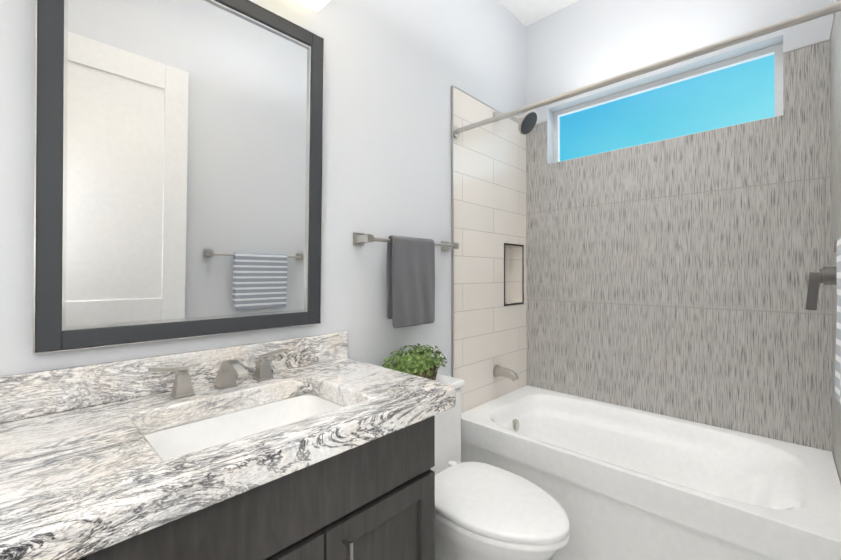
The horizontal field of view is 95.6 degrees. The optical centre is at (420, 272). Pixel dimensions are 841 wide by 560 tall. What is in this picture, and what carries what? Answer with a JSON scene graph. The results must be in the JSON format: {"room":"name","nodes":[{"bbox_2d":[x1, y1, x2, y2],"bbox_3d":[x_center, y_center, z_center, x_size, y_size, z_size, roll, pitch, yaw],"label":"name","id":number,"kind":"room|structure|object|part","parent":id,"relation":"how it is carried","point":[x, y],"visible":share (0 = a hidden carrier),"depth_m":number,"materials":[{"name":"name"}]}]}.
{"room":"bathroom","nodes":[
{"label":"bathroom","id":0,"kind":"room"},
{"bbox_2d":[0,0,524,376],"bbox_3d":[-0.261,-0.220,1.653,0.100,2.940,2.940,0,0,44],"label":"wall","id":1,"kind":"structure","parent":0,"point":[395,71],"depth_m":1.62,"materials":[{"name":"paint"}]},
{"bbox_2d":[0,331,347,422],"bbox_3d":[-0.727,0.286,1.071,0.021,0.102,1.252,0,0,44],"label":"backsplash","id":2,"kind":"structure","parent":1,"relation":"attached to","point":[23,395],"depth_m":0.99,"materials":[{"name":"white stone"}]},
{"bbox_2d":[33,0,323,353],"bbox_3d":[-0.629,-0.336,1.147,0.028,1.052,0.747,1,1,44],"label":"mirror","id":3,"kind":"object","parent":1,"relation":"attached to","point":[178,160],"visible":1,"depth_m":1.08,"materials":[{"name":"mirror glass"},{"name":"dark gray painted wood"}]},
{"bbox_2d":[297,0,329,10],"bbox_3d":[-0.589,-1.013,1.141,0.133,0.120,0.670,0,0,44],"label":"sconce","id":4,"kind":"object","parent":1,"relation":"attached to","point":[316,5],"visible":1,"depth_m":1.35,"materials":[{"name":"white glass"}]},
{"bbox_2d":[353,233,458,327],"bbox_3d":[-0.033,0.039,1.748,0.095,0.398,0.607,0,0,44],"label":"towel rail","id":5,"kind":"object","parent":1,"relation":"attached to","point":[410,269],"visible":1,"depth_m":1.67,"materials":[{"name":"grey fabric"}]},
{"bbox_2d":[386,235,434,327],"bbox_3d":[-0.037,0.042,1.714,0.058,0.398,0.276,0,0,44],"label":"towel","id":6,"kind":"object","parent":5,"relation":"hanging from","point":[410,262],"depth_m":1.67,"materials":[{"name":"grey fabric"}]},
{"bbox_2d":[454,87,526,412],"bbox_3d":[0.411,-0.066,2.345,0.102,1.840,0.790,0,0,44],"label":"wall tile","id":7,"kind":"structure","parent":1,"relation":"attached to","point":[489,207],"depth_m":2.26,"materials":[{"name":"beige tile"}]},
{"bbox_2d":[493,365,518,380],"bbox_3d":[0.514,0.601,2.263,0.152,0.076,0.072,0,0,44],"label":"tub spout","id":8,"kind":"object","parent":7,"relation":"attached to","point":[498,371],"visible":0.98,"depth_m":2.25,"materials":[{"name":"silver metal"}]},
{"bbox_2d":[493,110,536,134],"bbox_3d":[0.552,-0.884,2.235,0.259,0.185,0.136,0,0,44],"label":"shower head","id":9,"kind":"object","parent":7,"relation":"attached to","point":[527,120],"visible":0.73,"depth_m":2.17},
{"bbox_2d":[451,1,840,137],"bbox_3d":[0.696,-0.750,1.548,1.413,0.060,0.060,0,0,44],"label":"rail","id":10,"kind":"object","parent":7,"relation":"attached to","point":[774,27],"visible":1,"depth_m":1.35,"materials":[{"name":"silver metal"}]},
{"bbox_2d":[504,243,523,305],"bbox_3d":[0.607,0.015,2.474,0.003,0.396,0.246,0,0,44],"label":"trim","id":11,"kind":"structure","parent":1,"relation":"attached to","point":[522,246],"depth_m":2.54,"materials":[{"name":"brown metal"}]},
{"bbox_2d":[498,0,578,26],"bbox_3d":[0.301,-1.723,1.140,1.635,0.060,2.960,0,0,44],"label":"ceiling","id":12,"kind":"structure","parent":0,"point":[525,13],"depth_m":2.43,"materials":[{"name":"paint"}]},
{"bbox_2d":[525,0,832,163],"bbox_3d":[1.281,-0.217,2.159,1.435,2.940,0.120,0,0,44],"label":"wall","id":13,"kind":"structure","parent":0,"point":[578,44],"depth_m":2.15,"materials":[{"name":"paint"}]},
{"bbox_2d":[451,0,837,377],"bbox_3d":[0.961,-0.116,1.823,1.435,1.754,0.806,0,0,44],"label":"trim","id":14,"kind":"structure","parent":13,"relation":"attached to","point":[452,233],"depth_m":2.02,"materials":[{"name":"silver metal"}]},
{"bbox_2d":[553,43,782,162],"bbox_3d":[1.310,-0.891,2.191,1.120,0.370,0.030,0,0,44],"label":"window","id":15,"kind":"structure","parent":13,"relation":"in","point":[776,51],"depth_m":2.06,"materials":[{"name":"clear glass"}]},
{"bbox_2d":[526,40,832,453],"bbox_3d":[1.265,-0.067,2.142,1.435,1.840,0.095,0,0,44],"label":"wall tile","id":16,"kind":"structure","parent":13,"relation":"attached to","point":[668,277],"depth_m":1.94,"materials":[{"name":"grey tile"}]},
{"bbox_3d":[0.301,1.277,1.122,1.635,0.060,2.960,0,0,44],"label":"floor","id":17,"kind":"structure","parent":0,"visible":0},
{"bbox_2d":[52,407,451,559],"bbox_3d":[-0.549,0.818,0.837,0.596,0.851,1.164,0,0,44],"label":"bathroom vanity","id":18,"kind":"object","parent":17,"relation":"on","point":[373,498],"depth_m":0.82,"materials":[{"name":"wood"}]},
{"bbox_2d":[0,358,455,559],"bbox_3d":[-0.523,0.364,0.876,0.584,0.057,1.252,0,0,44],"label":"countertop","id":19,"kind":"structure","parent":18,"relation":"on","point":[78,478],"depth_m":0.73,"materials":[{"name":"white stone"}]},
{"bbox_2d":[148,347,287,398],"bbox_3d":[-0.537,0.294,1.091,0.152,0.083,0.373,0,0,44],"label":"faucet","id":20,"kind":"object","parent":19,"relation":"on","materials":[{"name":"silver metal"}]},
{"bbox_2d":[148,391,339,454],"bbox_3d":[-0.407,0.450,0.959,0.359,0.138,0.509,0,0,44],"label":"sink","id":21,"kind":"object","parent":19,"relation":"in","point":[185,434],"depth_m":1.07,"materials":[{"name":"white ceramic"}]},
{"bbox_2d":[431,374,569,559],"bbox_3d":[0.186,0.868,1.469,0.768,0.758,0.416,0,0,44],"label":"toilet","id":22,"kind":"object","parent":17,"relation":"on","point":[484,511],"visible":0.65,"depth_m":1.32,"materials":[{"name":"ceramic"}]},
{"bbox_2d":[381,344,446,379],"bbox_3d":[-0.026,0.401,1.657,0.200,0.176,0.364,0,0,44],"label":"plant","id":23,"kind":"object","parent":22,"relation":"on","point":[420,364],"visible":0.83,"depth_m":1.61,"materials":[{"name":"green plant"}]},
{"bbox_2d":[413,364,438,379],"bbox_3d":[-0.025,0.452,1.658,0.132,0.069,0.256,0,0,44],"label":"basket","id":24,"kind":"object","parent":22,"relation":"on","point":[433,369],"depth_m":1.63,"materials":[{"name":"brown wicker"}]},
{"bbox_3d":[-0.017,0.699,1.663,0.197,0.353,0.400,0,0,44],"label":"tank","id":25,"kind":"part","parent":22,"relation":"part of","materials":[{"name":"ceramic"}]},
{"bbox_3d":[-0.016,0.506,1.663,0.212,0.031,0.416,0,0,44],"label":"tank lid","id":26,"kind":"part","parent":22,"relation":"part of","materials":[{"name":"ceramic"}]},
{"bbox_3d":[0.272,0.834,1.387,0.530,0.052,0.392,0,0,44],"label":"seat","id":27,"kind":"part","parent":22,"relation":"part of","materials":[{"name":"plastic"}]},
{"bbox_2d":[461,385,840,559],"bbox_3d":[0.959,1.005,1.814,1.409,0.488,0.787,0,0,44],"label":"bathtub","id":28,"kind":"object","parent":17,"relation":"on","point":[617,482],"visible":0.92,"depth_m":1.58,"materials":[{"name":"ceramic"}]},
{"bbox_3d":[0.850,-0.226,0.594,0.100,2.940,2.940,0,0,44],"label":"wall","id":29,"kind":"structure","parent":0,"visible":0},
{"bbox_2d":[830,0,840,483],"bbox_3d":[1.476,-0.072,1.330,0.010,1.840,0.790,0,0,44],"label":"wall tile","id":30,"kind":"structure","parent":29,"relation":"attached to","point":[835,68],"depth_m":1.49,"materials":[{"name":"grey tile"}]},
{"bbox_2d":[805,267,836,309],"bbox_3d":[1.331,0.027,1.254,0.094,0.198,0.170,0,0,44],"label":"shower valve","id":31,"kind":"object","parent":30,"relation":"attached to","point":[825,275],"visible":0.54,"depth_m":1.26,"materials":[{"name":"silver metal"}]},
{"bbox_2d":[833,237,840,408],"bbox_3d":[0.875,0.101,0.745,0.072,0.391,0.688,0,0,44],"label":"towel","id":32,"kind":"object","parent":29,"relation":"attached to","point":[837,246],"visible":1,"depth_m":0.84,"materials":[{"name":"white fabric"}]}
]}

